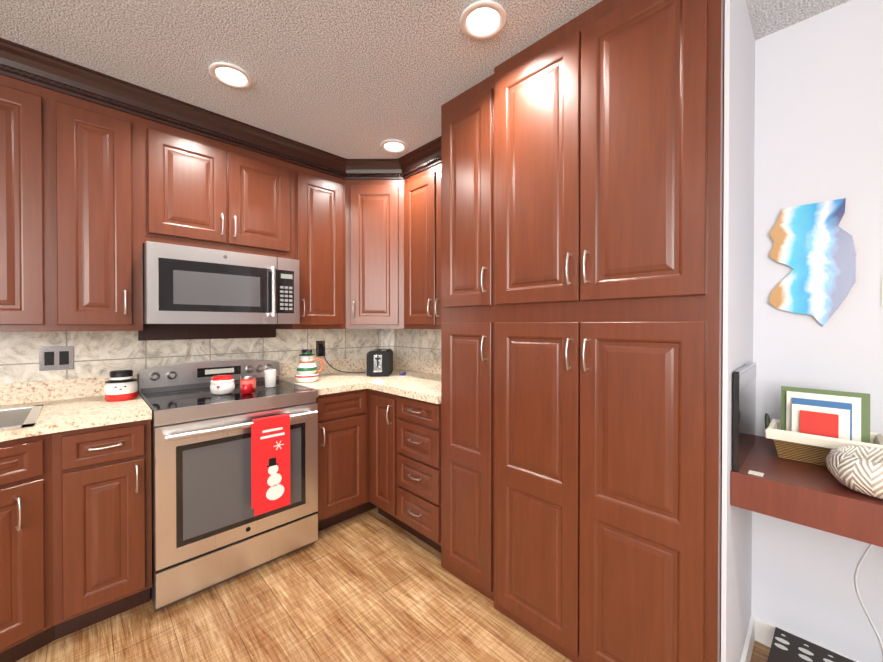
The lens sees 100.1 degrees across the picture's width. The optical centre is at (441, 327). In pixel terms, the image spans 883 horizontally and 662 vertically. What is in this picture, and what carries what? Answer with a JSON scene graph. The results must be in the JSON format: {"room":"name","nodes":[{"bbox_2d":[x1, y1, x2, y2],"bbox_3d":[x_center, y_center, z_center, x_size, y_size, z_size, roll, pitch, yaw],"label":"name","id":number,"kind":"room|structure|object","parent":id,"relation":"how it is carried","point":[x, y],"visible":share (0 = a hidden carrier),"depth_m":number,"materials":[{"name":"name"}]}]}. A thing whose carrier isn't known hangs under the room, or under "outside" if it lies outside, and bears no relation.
{"room":"kitchen","nodes":[
{"label":"kitchen","id":0,"kind":"room"},
{"bbox_2d":[39,346,73,370],"bbox_3d":[-1.951,0.156,1.874,0.120,0.120,0.008,0,1,-44],"label":"outlet","id":1,"kind":"object","parent":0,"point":[56,358],"depth_m":1.87,"materials":[{"name":"silver metal"}]},
{"bbox_2d":[0,357,366,404],"bbox_3d":[-1.783,0.315,2.044,3.473,0.100,0.022,0,1,-44],"label":"backsplash","id":2,"kind":"structure","parent":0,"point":[11,392],"depth_m":1.91,"materials":[{"name":"beige stone"}]},
{"bbox_2d":[316,341,324,356],"bbox_3d":[-0.930,0.164,2.855,0.074,0.120,0.029,0,1,-44],"label":"outlet","id":3,"kind":"object","parent":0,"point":[320,345],"depth_m":2.85,"materials":[{"name":"black plastic"}]},
{"bbox_2d":[16,507,770,661],"bbox_3d":[-0.033,1.332,-0.836,5.200,0.060,6.600,0,1,-44],"label":"floor","id":4,"kind":"structure","parent":0,"point":[372,585],"depth_m":1.62,"materials":[{"name":"brown wood"}]},
{"bbox_2d":[0,453,59,661],"bbox_3d":[-2.182,0.850,1.047,1.503,0.875,0.897,0,1,-44],"label":"base cabinet","id":5,"kind":"object","parent":4,"relation":"on","point":[29,547],"depth_m":1.40,"materials":[{"name":"brown wood"}]},
{"bbox_2d":[56,437,151,637],"bbox_3d":[-1.630,0.845,1.779,0.309,0.875,0.620,0,1,-44],"label":"base cabinet","id":6,"kind":"object","parent":4,"relation":"on","point":[75,514],"depth_m":1.56,"materials":[{"name":"brown wood"}]},
{"bbox_2d":[0,393,151,460],"bbox_3d":[-2.062,0.392,1.141,1.811,0.040,0.926,0,1,-44],"label":"countertop","id":7,"kind":"structure","parent":6,"relation":"on","point":[69,422],"depth_m":1.54,"materials":[{"name":"beige stone"}]},
{"bbox_2d":[0,405,42,429],"bbox_3d":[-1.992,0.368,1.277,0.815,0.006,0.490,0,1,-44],"label":"sink","id":8,"kind":"object","parent":7,"relation":"in","point":[18,417],"visible":1,"depth_m":1.51,"materials":[{"name":"silver metal"}]},
{"bbox_2d":[104,370,137,401],"bbox_3d":[-1.630,0.293,1.883,0.134,0.146,0.140,0,1,-44],"label":"jar","id":9,"kind":"object","parent":7,"relation":"on","point":[121,385],"visible":1,"depth_m":1.84,"materials":[{"name":"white ceramic"}]},
{"bbox_2d":[138,359,317,610],"bbox_3d":[-1.197,0.744,2.105,0.759,1.066,0.718,0,1,-44],"label":"range","id":10,"kind":"object","parent":4,"relation":"on","point":[209,529],"visible":0.92,"depth_m":1.84,"materials":[{"name":"silver metal"}]},
{"bbox_2d":[210,375,234,394],"bbox_3d":[-1.217,0.316,2.053,0.120,0.100,0.120,0,1,-44],"label":"jar","id":11,"kind":"object","parent":10,"relation":"on","point":[221,384],"visible":1,"depth_m":2.01,"materials":[{"name":"white ceramic"}]},
{"bbox_2d":[241,384,252,393],"bbox_3d":[-1.079,0.341,2.048,0.062,0.050,0.062,0,1,-44],"label":"glass candle","id":12,"kind":"object","parent":10,"relation":"on","point":[246,388],"visible":1,"depth_m":2.02,"materials":[{"name":"red wax"}]},
{"bbox_2d":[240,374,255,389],"bbox_3d":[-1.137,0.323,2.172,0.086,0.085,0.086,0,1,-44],"label":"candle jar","id":13,"kind":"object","parent":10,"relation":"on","point":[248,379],"visible":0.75,"depth_m":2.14,"materials":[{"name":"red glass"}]},
{"bbox_2d":[264,369,275,387],"bbox_3d":[-1.051,0.312,2.270,0.066,0.105,0.066,0,1,-44],"label":"glass","id":14,"kind":"object","parent":10,"relation":"on","point":[270,377],"visible":1,"depth_m":2.24,"materials":[{"name":"white glass"}]},
{"bbox_2d":[251,414,289,515],"bbox_3d":[-0.890,0.706,1.920,0.192,0.479,0.040,0,1,-44],"label":"towel","id":15,"kind":"object","parent":10,"relation":"hanging from","point":[270,463],"visible":1,"depth_m":1.90,"materials":[{"name":"red fabric"}]},
{"bbox_2d":[316,397,359,530],"bbox_3d":[-0.841,0.839,2.548,0.362,0.875,0.620,0,1,-44],"label":"base cabinet","id":16,"kind":"object","parent":4,"relation":"on","point":[338,425],"depth_m":2.31,"materials":[{"name":"brown wood"}]},
{"bbox_2d":[360,409,395,523],"bbox_3d":[-0.195,0.839,2.555,0.689,0.875,0.312,0,1,-44],"label":"base cabinet","id":17,"kind":"object","parent":4,"relation":"on","point":[377,434],"depth_m":2.40,"materials":[{"name":"brown wood"}]},
{"bbox_2d":[396,401,440,551],"bbox_3d":[0.054,0.840,2.350,0.619,0.875,0.454,0,1,-44],"label":"base cabinet","id":18,"kind":"object","parent":4,"relation":"on","point":[418,431],"depth_m":2.09,"materials":[{"name":"brown wood"}]},
{"bbox_2d":[279,369,440,416],"bbox_3d":[-0.377,0.381,2.521,0.992,0.040,1.302,0,1,-44],"label":"countertop","id":19,"kind":"structure","parent":18,"relation":"on","point":[395,392],"depth_m":2.37,"materials":[{"name":"beige stone"}]},
{"bbox_2d":[294,349,323,382],"bbox_3d":[-0.892,0.255,2.481,0.179,0.214,0.157,0,1,-44],"label":"teapot","id":20,"kind":"object","parent":19,"relation":"on","point":[307,371],"visible":1,"depth_m":2.43,"materials":[{"name":"white ceramic"}]},
{"bbox_2d":[367,349,392,375],"bbox_3d":[-0.467,0.265,2.820,0.164,0.187,0.288,0,0,-1],"label":"toaster","id":21,"kind":"object","parent":19,"relation":"on","point":[379,362],"visible":1,"depth_m":2.70,"materials":[{"name":"black"}]},
{"bbox_2d":[322,352,364,372],"bbox_3d":[-0.755,0.270,2.862,0.264,0.173,0.200,0,1,-44],"label":"cord","id":22,"kind":"object","parent":21,"relation":"attached to","point":[339,370],"visible":1,"depth_m":2.84,"materials":[{"name":"black plastic"}]},
{"bbox_2d":[441,0,724,661],"bbox_3d":[0.607,0.053,1.723,0.696,2.458,1.204,0,1,-44],"label":"pantry cabinet","id":23,"kind":"object","parent":4,"relation":"on","point":[582,185],"visible":1,"depth_m":1.34,"materials":[{"name":"brown wood"}]},
{"bbox_2d":[767,627,854,661],"bbox_3d":[1.485,1.152,1.027,0.391,0.103,0.850,0,1,-44],"label":"mat","id":24,"kind":"object","parent":4,"relation":"on","point":[787,646],"visible":1,"depth_m":1.33,"materials":[{"name":"black fabric"}]},
{"bbox_2d":[0,0,850,158],"bbox_3d":[-0.033,-1.188,-0.855,5.200,0.060,6.600,0,1,-44],"label":"ceiling","id":25,"kind":"structure","parent":0,"point":[355,79],"depth_m":1.56,"materials":[{"name":"white paint"}]},
{"bbox_2d":[208,62,252,88],"bbox_3d":[-0.977,-1.169,1.717,0.180,0.010,0.180,0,1,-44],"label":"recessed light","id":26,"kind":"object","parent":25,"relation":"in","point":[231,75],"visible":1,"depth_m":1.71,"materials":[{"name":"white paint"}]},
{"bbox_2d":[380,139,407,152],"bbox_3d":[-0.308,-1.174,2.396,0.180,0.010,0.180,0,1,-44],"label":"recessed light","id":27,"kind":"object","parent":25,"relation":"in","point":[393,146],"visible":0.96,"depth_m":2.39,"materials":[{"name":"white paint"}]},
{"bbox_2d":[460,0,506,39],"bbox_3d":[0.159,-1.167,1.406,0.180,0.010,0.180,0,1,-44],"label":"recessed light","id":28,"kind":"object","parent":25,"relation":"in","point":[482,19],"visible":1,"depth_m":1.40,"materials":[{"name":"white paint"}]},
{"bbox_2d":[721,0,754,661],"bbox_3d":[1.067,0.055,1.320,0.600,2.460,0.012,0,1,-44],"label":"wall","id":29,"kind":"structure","parent":0,"point":[738,250],"depth_m":1.21,"materials":[{"name":"white paint"}]},
{"bbox_2d":[751,0,882,661],"bbox_3d":[1.871,0.058,1.011,0.120,2.580,6.600,0,1,-44],"label":"wall","id":30,"kind":"structure","parent":0,"point":[818,107],"depth_m":1.38,"materials":[{"name":"white paint"}]},
{"bbox_2d":[344,158,399,328],"bbox_3d":[-0.481,-0.589,2.895,0.609,1.193,0.610,0,1,-44],"label":"upper cabinet","id":31,"kind":"object","parent":30,"relation":"attached to","point":[373,184],"depth_m":2.66,"materials":[{"name":"brown wood"}]},
{"bbox_2d":[393,357,440,372],"bbox_3d":[0.006,0.309,2.824,0.021,0.100,1.202,0,1,-44],"label":"backsplash","id":32,"kind":"structure","parent":30,"relation":"attached to","point":[418,363],"depth_m":3.02,"materials":[{"name":"beige stone"}]},
{"bbox_2d":[400,138,440,328],"bbox_3d":[0.074,-0.586,2.526,0.329,1.193,0.694,0,1,-44],"label":"upper cabinet","id":33,"kind":"object","parent":30,"relation":"attached to","point":[420,173],"depth_m":2.51,"materials":[{"name":"brown wood"}]},
{"bbox_2d":[740,615,858,661],"bbox_3d":[2.494,1.252,-0.134,0.600,0.090,4.076,0,1,-44],"label":"baseboard","id":34,"kind":"structure","parent":30,"relation":"attached to","point":[761,631],"depth_m":1.48,"materials":[{"name":"white paint"}]},
{"bbox_2d":[730,435,882,546],"bbox_3d":[1.746,0.503,0.666,0.544,0.105,1.874,0,1,-44],"label":"shelf","id":35,"kind":"object","parent":30,"relation":"attached to","point":[820,497],"visible":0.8,"depth_m":1.05,"materials":[{"name":"brown wood"}]},
{"bbox_2d":[733,362,755,471],"bbox_3d":[1.061,0.290,1.289,0.415,0.309,0.015,0,1,-44],"label":"monitor","id":36,"kind":"object","parent":35,"relation":"on","point":[744,405],"visible":0.96,"depth_m":1.21,"materials":[{"name":"black"}]},
{"bbox_2d":[748,470,763,476],"bbox_3d":[0.960,0.446,1.128,0.035,0.001,0.035,0,1,-44],"label":"sticker label","id":37,"kind":"object","parent":35,"relation":"on","point":[756,473],"visible":1,"depth_m":1.13,"materials":[{"name":"white paper"}]},
{"bbox_2d":[765,386,882,466],"bbox_3d":[1.273,0.328,1.233,0.194,0.233,0.292,0,1,-44],"label":"wicker basket","id":38,"kind":"object","parent":35,"relation":"on","point":[814,426],"visible":0.94,"depth_m":1.22,"materials":[{"name":"beige wicker"}]},
{"bbox_2d":[826,445,882,498],"bbox_3d":[1.197,0.397,0.992,0.230,0.100,0.230,0,1,-44],"label":"pillow","id":39,"kind":"object","parent":35,"relation":"on","point":[858,469],"visible":0.98,"depth_m":0.99,"materials":[{"name":"beige fabric"}]},
{"bbox_2d":[769,198,855,325],"bbox_3d":[1.393,-0.235,1.398,0.015,0.460,0.232,0,1,-44],"label":"wall art","id":40,"kind":"object","parent":30,"relation":"attached to","point":[813,247],"visible":1,"depth_m":1.38,"materials":[{"name":"plastic"}]},
{"bbox_2d":[855,544,882,650],"bbox_3d":[1.506,0.860,1.297,0.005,0.621,0.074,0,1,-44],"label":"cord","id":41,"kind":"object","parent":30,"relation":"attached to","point":[857,570],"visible":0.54,"depth_m":1.31,"materials":[{"name":"white plastic"}]},
{"bbox_2d":[882,273,882,305],"bbox_3d":[1.545,-0.132,1.251,0.009,0.115,0.070,0,1,-44],"label":"outlet","id":42,"kind":"object","parent":30,"relation":"attached to","point":[882,273],"depth_m":1.27,"materials":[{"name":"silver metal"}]},
{"bbox_3d":[-2.336,0.053,1.602,5.320,2.580,0.120,0,1,-44],"label":"wall","id":43,"kind":"structure","parent":0,"visible":0},
{"bbox_2d":[0,42,55,331],"bbox_3d":[-2.067,-0.579,1.544,0.602,1.193,0.330,0,1,-44],"label":"upper cabinet","id":44,"kind":"object","parent":43,"relation":"attached to","point":[27,196],"depth_m":1.59,"materials":[{"name":"brown wood"}]},
{"bbox_2d":[52,58,147,330],"bbox_3d":[-1.736,-0.581,1.867,0.323,1.193,0.330,0,1,-44],"label":"upper cabinet","id":45,"kind":"object","parent":43,"relation":"attached to","point":[104,178],"depth_m":1.75,"materials":[{"name":"brown wood"}]},
{"bbox_2d":[148,90,295,258],"bbox_3d":[-1.347,-0.806,2.245,0.765,0.748,0.330,0,1,-44],"label":"upper cabinet","id":46,"kind":"object","parent":43,"relation":"attached to","point":[215,182],"depth_m":2.09,"materials":[{"name":"brown wood"}]},
{"bbox_2d":[138,241,299,340],"bbox_3d":[-1.296,-0.176,2.199,0.755,0.498,0.472,0,1,-44],"label":"over-the-range microwave","id":47,"kind":"object","parent":46,"relation":"attached to","point":[190,292],"visible":1,"depth_m":2.05,"materials":[{"name":"silver metal"}]},
{"bbox_2d":[276,142,347,328],"bbox_3d":[-0.935,-0.587,2.648,0.385,1.193,0.330,0,1,-44],"label":"upper cabinet","id":48,"kind":"object","parent":43,"relation":"attached to","point":[321,184],"depth_m":2.53,"materials":[{"name":"brown wood"}]}
]}

